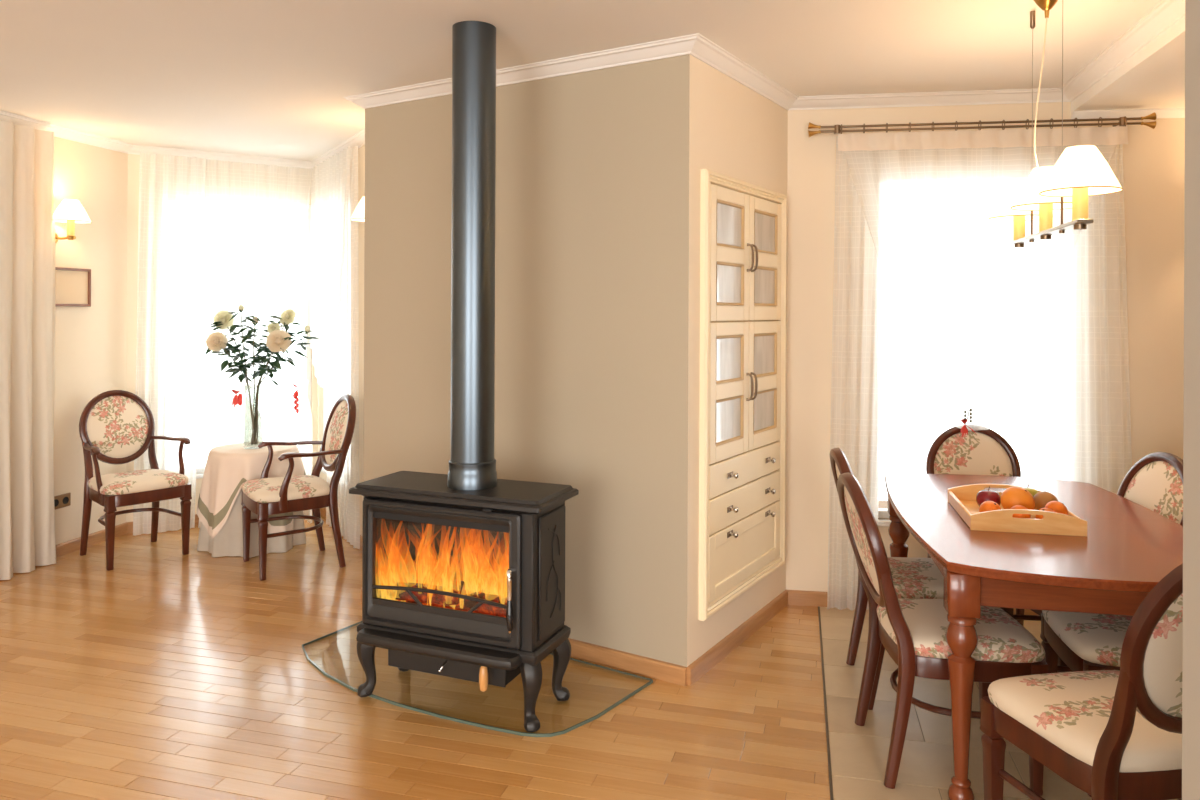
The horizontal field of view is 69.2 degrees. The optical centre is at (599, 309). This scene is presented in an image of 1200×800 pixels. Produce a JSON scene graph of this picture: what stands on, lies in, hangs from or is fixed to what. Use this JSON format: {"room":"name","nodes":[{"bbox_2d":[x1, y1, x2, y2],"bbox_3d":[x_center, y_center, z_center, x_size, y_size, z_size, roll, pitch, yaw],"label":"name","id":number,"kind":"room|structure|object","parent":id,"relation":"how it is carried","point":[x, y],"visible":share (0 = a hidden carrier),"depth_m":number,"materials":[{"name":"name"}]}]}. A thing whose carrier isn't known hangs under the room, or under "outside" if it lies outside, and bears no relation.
{"room":"dining room","nodes":[
{"label":"dining room","id":0,"kind":"room"},
{"bbox_2d":[53,136,127,544],"bbox_3d":[-4.172,0.194,1.295,0.120,2.575,9.200,0,0,12],"label":"wall","id":1,"kind":"structure","parent":0,"point":[91,342],"depth_m":5.46,"materials":[{"name":"beige paint"}]},
{"bbox_2d":[54,492,70,508],"bbox_3d":[-3.259,1.159,5.246,0.012,0.080,0.156,0,0,12],"label":"wall socket","id":2,"kind":"object","parent":1,"relation":"attached to","point":[60,501],"visible":0.78,"depth_m":5.26,"materials":[{"name":"brown plastic"}]},
{"bbox_2d":[63,497,68,503],"bbox_3d":[-3.247,1.159,5.281,0.003,0.043,0.043,0,0,12],"label":"outlet","id":3,"kind":"object","parent":2,"relation":"attached to","point":[65,499],"depth_m":5.28,"materials":[{"name":"plastic"}]},
{"bbox_2d":[53,199,91,242],"bbox_3d":[-3.156,-0.525,5.174,0.231,0.257,0.219,0,0,12],"label":"wall sconce","id":4,"kind":"object","parent":1,"relation":"attached to","point":[71,212],"visible":0.89,"depth_m":5.14,"materials":[{"name":"white fabric"}]},
{"bbox_2d":[55,267,90,306],"bbox_3d":[-3.235,-0.137,5.313,0.020,0.235,0.300,0,0,12],"label":"picture frame","id":5,"kind":"object","parent":1,"relation":"attached to","point":[72,285],"visible":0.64,"depth_m":5.33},
{"bbox_2d":[56,507,362,556],"bbox_3d":[-2.909,1.451,1.479,2.282,0.072,10.093,0,0,12],"label":"baseboard","id":6,"kind":"structure","parent":1,"relation":"attached to","point":[97,537],"depth_m":5.50,"materials":[{"name":"brown wood"}]},
{"bbox_2d":[0,0,1184,167],"bbox_3d":[-1.257,-1.054,1.126,5.641,0.052,10.093,0,0,12],"label":"trim","id":7,"kind":"structure","parent":1,"relation":"attached to","point":[1166,13],"depth_m":4.13,"materials":[{"name":"white paint"}]},
{"bbox_2d":[0,120,55,579],"bbox_3d":[-3.353,0.222,4.423,0.111,2.515,1.460,0,0,12],"label":"drape","id":8,"kind":"object","parent":7,"relation":"hanging from","point":[27,159],"visible":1,"depth_m":4.89,"materials":[{"name":"beige fabric"}]},
{"bbox_2d":[126,154,317,521],"bbox_3d":[-2.656,0.201,6.174,1.253,2.575,0.120,0,0,-33],"label":"wall","id":9,"kind":"structure","parent":0,"point":[133,159],"depth_m":5.80,"materials":[{"name":"beige paint"}]},
{"bbox_2d":[133,152,205,535],"bbox_3d":[-2.876,0.224,5.814,0.430,2.515,0.045,0,0,-34],"label":"sheer curtain","id":10,"kind":"object","parent":9,"relation":"hanging from","point":[171,187],"visible":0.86,"depth_m":5.82,"materials":[{"name":"white fabric"}]},
{"bbox_2d":[196,205,312,478],"bbox_3d":[-2.574,0.194,6.197,1.015,1.950,0.112,0,0,-33],"label":"window","id":11,"kind":"structure","parent":9,"relation":"in","point":[307,360],"depth_m":6.46,"materials":[{"name":"white paint"}]},
{"bbox_2d":[201,159,310,388],"bbox_3d":[-2.469,-0.236,6.117,0.900,1.591,0.040,0,0,-33],"label":"sheer curtain","id":12,"kind":"object","parent":9,"relation":"hanging from","point":[255,215],"visible":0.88,"depth_m":6.12,"materials":[{"name":"white fabric"}]},
{"bbox_2d":[198,381,262,527],"bbox_3d":[-2.542,0.991,6.019,0.440,0.984,0.041,0,0,-33],"label":"sheer curtain","id":13,"kind":"object","parent":12,"relation":"hanging from","point":[226,425],"visible":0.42,"depth_m":6.01,"materials":[{"name":"white fabric"}]},
{"bbox_2d":[231,389,241,406],"bbox_3d":[-2.491,0.608,5.961,0.064,0.138,0.102,0,0,-16],"label":"flower clip","id":14,"kind":"object","parent":13,"relation":"attached to","point":[237,399],"visible":1,"depth_m":5.98,"materials":[{"name":"red plastic"}]},
{"bbox_2d":[298,378,311,522],"bbox_3d":[-2.103,0.993,6.200,0.039,0.984,0.380,0,0,-30],"label":"sheer curtain","id":15,"kind":"object","parent":9,"relation":"hanging from","point":[304,415],"visible":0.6,"depth_m":6.16,"materials":[{"name":"white fabric"}]},
{"bbox_2d":[288,383,298,412],"bbox_3d":[-2.199,0.632,6.246,0.056,0.225,0.100,0,0,-38],"label":"flower clip","id":16,"kind":"object","parent":15,"relation":"attached to","point":[296,393],"visible":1,"depth_m":6.22,"materials":[{"name":"red plastic"}]},
{"bbox_2d":[317,145,364,536],"bbox_3d":[-1.519,0.206,5.622,0.120,2.575,2.049,0,0,-31],"label":"wall","id":17,"kind":"structure","parent":0,"point":[361,151],"depth_m":5.49,"materials":[{"name":"beige paint"}]},
{"bbox_2d":[321,388,326,474],"bbox_3d":[-1.821,0.197,6.072,0.112,1.950,0.875,0,0,-31],"label":"window","id":18,"kind":"structure","parent":17,"relation":"in","point":[323,470],"depth_m":6.42,"materials":[{"name":"white glass"}]},
{"bbox_2d":[310,147,350,387],"bbox_3d":[-1.858,-0.244,5.936,0.033,1.571,1.080,0,0,-31],"label":"sheer curtain","id":19,"kind":"object","parent":17,"relation":"hanging from","point":[330,179],"visible":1,"depth_m":5.91,"materials":[{"name":"white fabric"}]},
{"bbox_2d":[326,146,359,548],"bbox_3d":[-1.705,0.229,5.737,0.028,2.515,0.820,0,0,-31],"label":"sheer curtain","id":20,"kind":"object","parent":17,"relation":"hanging from","point":[345,380],"visible":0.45,"depth_m":5.53,"materials":[{"name":"white fabric"}]},
{"bbox_2d":[350,196,364,221],"bbox_3d":[-1.297,-0.507,4.918,0.231,0.257,0.219,0,0,-31],"label":"wall sconce","id":21,"kind":"object","parent":17,"relation":"attached to","point":[358,215],"visible":0.23,"depth_m":4.85,"materials":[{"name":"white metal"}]},
{"bbox_2d":[363,54,689,666],"bbox_3d":[-0.396,0.211,4.012,1.838,2.575,0.120,0,0,32],"label":"wall","id":22,"kind":"structure","parent":0,"point":[592,191],"depth_m":3.75,"materials":[{"name":"beige paint"}]},
{"bbox_2d":[360,588,686,685],"bbox_3d":[-0.437,1.462,3.955,1.838,0.072,0.016,0,0,32],"label":"baseboard","id":23,"kind":"structure","parent":22,"relation":"attached to","point":[621,660],"depth_m":3.60,"materials":[{"name":"brown wood"}]},
{"bbox_2d":[0,0,1162,161],"bbox_3d":[-0.745,-1.128,1.700,9.300,0.100,10.400,0,0,0],"label":"ceiling","id":24,"kind":"structure","parent":0,"point":[260,78],"depth_m":3.56,"materials":[{"name":"white paint"}]},
{"bbox_2d":[988,0,1122,247],"bbox_3d":[1.505,-0.652,2.929,0.219,0.832,0.972,0,0,13],"label":"pendant lamp","id":25,"kind":"object","parent":24,"relation":"hanging from","point":[1081,172],"visible":1,"depth_m":2.79,"materials":[{"name":"white fabric"}]},
{"bbox_2d":[0,501,1177,799],"bbox_3d":[-0.757,1.546,1.700,9.300,0.101,10.400,0,0,0],"label":"floor","id":26,"kind":"structure","parent":0,"point":[165,673],"depth_m":3.24,"materials":[{"name":"brown wood"}]},
{"bbox_2d":[79,390,191,570],"bbox_3d":[-2.855,0.998,5.299,0.602,0.983,0.560,0,0,41],"label":"armchair","id":27,"kind":"object","parent":26,"relation":"on","point":[116,426],"visible":1,"depth_m":5.30,"materials":[{"name":"fabric"}]},
{"bbox_2d":[241,394,355,580],"bbox_3d":[-1.764,1.003,5.117,0.602,0.983,0.560,0,0,-34],"label":"armchair","id":28,"kind":"object","parent":26,"relation":"on","point":[265,496],"visible":1,"depth_m":5.03,"materials":[{"name":"fabric"}]},
{"bbox_2d":[302,621,652,736],"bbox_3d":[-0.603,1.492,3.599,1.491,0.010,0.716,0,0,32],"label":"plate","id":29,"kind":"object","parent":26,"relation":"on","point":[317,667],"visible":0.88,"depth_m":3.27,"materials":[{"name":"clear glass"}]},
{"bbox_2d":[349,471,578,731],"bbox_3d":[-0.533,1.081,3.316,0.820,0.819,0.393,0,0,22],"label":"wood stove","id":30,"kind":"object","parent":29,"relation":"on","point":[520,525],"visible":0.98,"depth_m":3.22,"materials":[{"name":"black metal"}]},
{"bbox_2d":[376,541,506,613],"bbox_3d":[-0.542,0.951,3.337,0.727,0.423,0.218,0,0,22],"label":"fire","id":31,"kind":"object","parent":30,"relation":"in","point":[461,606],"visible":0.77,"depth_m":3.35,"materials":[{"name":"orange"}]},
{"bbox_2d":[387,581,460,604],"bbox_3d":[-0.683,1.095,3.358,0.290,0.071,0.071,2,0,15],"label":"log","id":32,"kind":"object","parent":31,"relation":"on","point":[401,594],"visible":0.76,"depth_m":3.33,"materials":[{"name":"black wood"}]},
{"bbox_2d":[426,577,506,598],"bbox_3d":[-0.486,1.095,3.377,0.420,0.071,0.073,0,0,19],"label":"log","id":33,"kind":"object","parent":31,"relation":"on","point":[461,587],"visible":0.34,"depth_m":3.36,"materials":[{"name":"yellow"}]},
{"bbox_2d":[464,592,506,616],"bbox_3d":[-0.387,1.099,3.235,0.260,0.076,0.075,-2,-1,31],"label":"log","id":34,"kind":"object","parent":31,"relation":"on","point":[487,609],"visible":0.55,"depth_m":3.22,"materials":[{"name":"black wood"}]},
{"bbox_2d":[447,21,496,489],"bbox_3d":[-0.484,-0.203,3.322,0.188,1.748,0.188,0,0,0],"label":"flue pipe","id":35,"kind":"object","parent":30,"relation":"on","point":[472,462],"visible":1,"depth_m":3.25,"materials":[{"name":"metal"}]},
{"bbox_2d":[830,448,1001,709],"bbox_3d":[1.228,1.033,3.463,0.602,0.949,0.483,0,0,7],"label":"dining chair","id":36,"kind":"object","parent":26,"relation":"on","point":[913,578],"visible":0.21,"depth_m":3.41,"materials":[{"name":"fabric"}]},
{"bbox_2d":[837,472,1047,795],"bbox_3d":[1.118,1.033,2.935,0.602,0.949,0.483,0,0,4],"label":"dining chair","id":37,"kind":"object","parent":26,"relation":"on","point":[912,632],"visible":0.84,"depth_m":2.75,"materials":[{"name":"fabric"}]},
{"bbox_2d":[925,426,1023,625],"bbox_3d":[1.763,1.036,3.996,0.483,0.949,0.602,0,0,11],"label":"dining chair","id":38,"kind":"object","parent":26,"relation":"on","point":[985,452],"visible":0.15,"depth_m":4.21,"materials":[{"name":"fabric"}]},
{"bbox_2d":[885,474,1182,799],"bbox_3d":[1.590,1.132,3.205,0.956,0.750,1.592,0,0,11],"label":"dining table","id":39,"kind":"object","parent":26,"relation":"on","point":[1128,547],"visible":0.77,"depth_m":2.66,"materials":[{"name":"brown wood"}]},
{"bbox_2d":[947,484,1086,535],"bbox_3d":[1.497,0.717,3.160,0.364,0.078,0.456,0,0,13],"label":"serving tray","id":40,"kind":"object","parent":39,"relation":"on","point":[962,499],"visible":0.77,"depth_m":2.96,"materials":[{"name":"brown wood"}]},
{"bbox_2d":[976,487,1000,506],"bbox_3d":[1.445,0.699,3.232,0.086,0.083,0.086,0,0,0],"label":"apple","id":41,"kind":"object","parent":40,"relation":"on","point":[982,496],"visible":0.63,"depth_m":3.21,"materials":[{"name":"red food"}]},
{"bbox_2d":[979,501,1000,511],"bbox_3d":[1.375,0.710,3.060,0.073,0.071,0.073,0,0,0],"label":"orange","id":42,"kind":"object","parent":40,"relation":"on","point":[987,505],"visible":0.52,"depth_m":3.04,"materials":[{"name":"orange food"}]},
{"bbox_2d":[1001,487,1034,509],"bbox_3d":[1.499,0.690,3.118,0.113,0.107,0.109,0,0,0],"label":"grapefruit","id":43,"kind":"object","parent":40,"relation":"on","point":[1012,496],"visible":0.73,"depth_m":3.08,"materials":[{"name":"orange food"}]},
{"bbox_2d":[1010,505,1030,517],"bbox_3d":[1.454,0.712,3.012,0.070,0.067,0.069,0,0,0],"label":"orange","id":44,"kind":"object","parent":40,"relation":"on","point":[1016,506],"visible":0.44,"depth_m":2.99,"materials":[{"name":"orange food"}]},
{"bbox_2d":[1022,484,1037,496],"bbox_3d":[1.619,0.701,3.290,0.084,0.081,0.084,0,0,0],"label":"apple","id":45,"kind":"object","parent":40,"relation":"on","point":[1032,491],"visible":0.3,"depth_m":3.27,"materials":[{"name":"yellow food"}]},
{"bbox_2d":[1035,508,1053,518],"bbox_3d":[1.535,0.714,2.990,0.065,0.064,0.066,0,0,0],"label":"orange","id":46,"kind":"object","parent":40,"relation":"on","point":[1041,509],"visible":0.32,"depth_m":2.98,"materials":[{"name":"orange food"}]},
{"bbox_2d":[1033,491,1057,509],"bbox_3d":[1.625,0.705,3.172,0.088,0.084,0.084,0,0,0],"label":"pear","id":47,"kind":"object","parent":40,"relation":"on","point":[1041,499],"visible":0.61,"depth_m":3.15,"materials":[{"name":"brown food"}]},
{"bbox_2d":[1045,501,1067,514],"bbox_3d":[1.604,0.710,3.055,0.074,0.072,0.076,0,0,0],"label":"orange","id":48,"kind":"object","parent":40,"relation":"on","point":[1058,507],"visible":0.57,"depth_m":3.03,"materials":[{"name":"orange food"}]},
{"bbox_2d":[980,563,1182,799],"bbox_3d":[1.342,1.016,2.184,0.483,0.983,0.602,0,0,-10],"label":"dining chair","id":49,"kind":"object","parent":26,"relation":"on","point":[1109,734],"visible":0.94,"depth_m":2.04,"materials":[{"name":"fabric"}]},
{"bbox_2d":[1040,610,1132,796],"bbox_3d":[1.825,1.036,2.856,0.602,0.949,0.483,0,0,11],"label":"dining chair","id":50,"kind":"object","parent":26,"relation":"on","point":[1082,641],"visible":0.29,"depth_m":2.83,"materials":[{"name":"fabric"}]},
{"bbox_2d":[1002,452,1182,672],"bbox_3d":[1.957,1.036,3.418,0.602,0.949,0.483,0,0,-1],"label":"dining chair","id":51,"kind":"object","parent":26,"relation":"on","point":[1154,482],"visible":0.16,"depth_m":3.41,"materials":[{"name":"fabric"}]},
{"bbox_2d":[687,55,787,666],"bbox_3d":[0.603,0.215,3.992,0.120,2.575,1.141,0,0,32],"label":"wall","id":52,"kind":"structure","parent":0,"point":[735,131],"depth_m":3.71,"materials":[{"name":"beige paint"}]},
{"bbox_2d":[687,590,787,685],"bbox_3d":[0.655,1.467,3.956,0.016,0.072,1.141,0,0,32],"label":"baseboard","id":53,"kind":"structure","parent":52,"relation":"attached to","point":[709,659],"depth_m":3.85,"materials":[{"name":"brown wood"}]},
{"bbox_2d":[699,169,786,620],"bbox_3d":[0.684,0.350,3.953,0.060,1.852,0.946,0,0,32],"label":"built-in cabinet","id":54,"kind":"object","parent":52,"relation":"attached to","point":[742,427],"visible":1,"depth_m":3.88,"materials":[{"name":"beige paint"}]},
{"bbox_2d":[786,102,1184,591],"bbox_3d":[2.259,0.222,4.304,2.620,2.575,0.120,0,0,9],"label":"wall","id":55,"kind":"structure","parent":0,"point":[1153,159],"depth_m":4.36,"materials":[{"name":"beige paint"}]},
{"bbox_2d":[878,508,890,526],"bbox_3d":[1.875,0.198,4.337,1.010,1.780,0.112,0,0,9],"label":"window","id":56,"kind":"structure","parent":55,"relation":"in","point":[882,512],"depth_m":4.40,"materials":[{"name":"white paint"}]},
{"bbox_2d":[787,590,1037,614],"bbox_3d":[2.243,1.474,4.237,2.620,0.072,0.016,0,0,9],"label":"baseboard","id":57,"kind":"structure","parent":55,"relation":"attached to","point":[795,597],"depth_m":4.41,"materials":[{"name":"brown wood"}]},
{"bbox_2d":[808,112,1156,136],"bbox_3d":[1.830,-0.893,4.247,1.594,0.078,0.118,0,0,9],"label":"curtain rod","id":58,"kind":"object","parent":55,"relation":"attached to","point":[1122,120],"visible":1,"depth_m":4.20,"materials":[{"name":"brown metal"}]},
{"bbox_2d":[827,136,885,610],"bbox_3d":[1.292,0.316,4.341,0.300,2.368,0.040,0,0,8],"label":"sheer curtain","id":59,"kind":"object","parent":58,"relation":"hanging from","point":[859,287],"visible":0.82,"depth_m":4.35,"materials":[{"name":"white fabric"}]},
{"bbox_2d":[838,126,1127,430],"bbox_3d":[1.830,-0.139,4.206,1.326,1.454,0.049,0,0,9],"label":"sheer curtain","id":60,"kind":"object","parent":58,"relation":"hanging from","point":[975,312],"visible":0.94,"depth_m":4.22,"materials":[{"name":"white fabric"}]},
{"bbox_2d":[960,409,975,437],"bbox_3d":[1.764,0.545,4.167,0.083,0.140,0.044,0,0,9],"label":"flower clip","id":61,"kind":"object","parent":60,"relation":"attached to","point":[964,429],"visible":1,"depth_m":4.17,"materials":[{"name":"red plastic"}]},
{"bbox_2d":[1055,144,1131,493],"bbox_3d":[2.385,0.320,4.173,0.370,2.368,0.030,0,0,9],"label":"sheer curtain","id":62,"kind":"object","parent":58,"relation":"hanging from","point":[1093,441],"visible":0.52,"depth_m":4.17,"materials":[{"name":"white fabric"}]},
{"bbox_2d":[1071,108,1184,118],"bbox_3d":[2.920,-0.937,4.123,1.268,0.040,0.035,0,0,9],"label":"trim","id":63,"kind":"structure","parent":55,"relation":"attached to","point":[1167,112],"depth_m":4.17,"materials":[{"name":"white paint"}]},
{"bbox_2d":[1071,16,1184,111],"bbox_3d":[2.748,-1.010,2.777,1.648,0.105,2.894,0,0,10],"label":"ceiling","id":64,"kind":"structure","parent":0,"point":[1153,77],"depth_m":3.67,"materials":[{"name":"white paint"}]},
{"bbox_2d":[1182,0,1199,799],"bbox_3d":[2.213,0.222,1.430,2.412,2.575,0.140,0,0,0],"label":"wall partition","id":65,"kind":"structure","parent":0,"point":[1190,649],"depth_m":1.48,"materials":[{"name":"grey paint"}]},
{"bbox_3d":[-2.195,1.185,5.520,0.480,0.604,0.480,0,0,0],"label":"side table","id":66,"kind":"object","parent":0,"visible":0},
{"bbox_2d":[197,488,305,557],"bbox_3d":[-2.196,1.183,5.520,0.647,0.607,0.638,0,0,0],"label":"tablecloth","id":67,"kind":"object","parent":66,"relation":"on","point":[228,541],"visible":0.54,"depth_m":5.25,"materials":[{"name":"fabric"}]},
{"bbox_2d":[197,441,305,538],"bbox_3d":[-2.195,1.127,5.520,0.652,0.504,0.643,0,0,0],"label":"tablecloth","id":68,"kind":"object","parent":67,"relation":"on","point":[228,466],"visible":0.69,"depth_m":5.30,"materials":[{"name":"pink fabric"}]},
{"bbox_3d":[-2.193,0.674,5.500,0.124,0.400,0.124,0,0,0],"label":"vase","id":69,"kind":"object","parent":68,"relation":"on","visible":0},
{"bbox_2d":[204,332,256,444],"bbox_3d":[-2.320,0.495,5.451,0.301,0.715,0.206,0,0,-24],"label":"peony","id":70,"kind":"object","parent":69,"relation":"in","point":[216,342],"visible":0.98,"depth_m":5.42,"materials":[{"name":"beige plant"}]},
{"bbox_2d":[208,310,258,443],"bbox_3d":[-2.300,0.427,5.486,0.304,0.851,0.213,0,0,0],"label":"peony","id":71,"kind":"object","parent":69,"relation":"in","point":[221,321],"visible":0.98,"depth_m":5.47,"materials":[{"name":"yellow plant"}]},
{"bbox_2d":[228,305,261,407],"bbox_3d":[-2.232,0.410,5.457,0.204,0.885,0.228,0,0,-31],"label":"peony","id":72,"kind":"object","parent":69,"relation":"in","point":[241,307],"visible":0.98,"depth_m":5.45,"materials":[{"name":"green plant"}]},
{"bbox_2d":[234,317,274,444],"bbox_3d":[-2.170,0.449,5.475,0.242,0.808,0.221,0,0,0],"label":"peony","id":73,"kind":"object","parent":69,"relation":"in","point":[250,334],"visible":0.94,"depth_m":5.46,"materials":[{"name":"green plant"}]},
{"bbox_2d":[251,322,282,441],"bbox_3d":[-2.079,0.465,5.478,0.235,0.776,0.204,0,0,-42],"label":"peony","id":74,"kind":"object","parent":69,"relation":"in","point":[271,327],"visible":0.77,"depth_m":5.49,"materials":[{"name":"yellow plant"}]},
{"bbox_2d":[252,330,294,443],"bbox_3d":[-2.051,0.489,5.460,0.305,0.729,0.190,0,0,0],"label":"peony","id":75,"kind":"object","parent":69,"relation":"in","point":[277,341],"visible":0.97,"depth_m":5.42,"materials":[{"name":"beige plant"}]},
{"bbox_2d":[253,309,300,443],"bbox_3d":[-2.063,0.423,5.519,0.354,0.861,0.177,0,0,0],"label":"peony","id":76,"kind":"object","parent":69,"relation":"in","point":[287,317],"visible":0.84,"depth_m":5.50,"materials":[{"name":"yellow plant"}]},
{"bbox_2d":[251,326,318,444],"bbox_3d":[-1.993,0.477,5.491,0.426,0.754,0.212,0,0,0],"label":"peony","id":77,"kind":"object","parent":69,"relation":"in","point":[307,330],"visible":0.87,"depth_m":5.49,"materials":[{"name":"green plant"}]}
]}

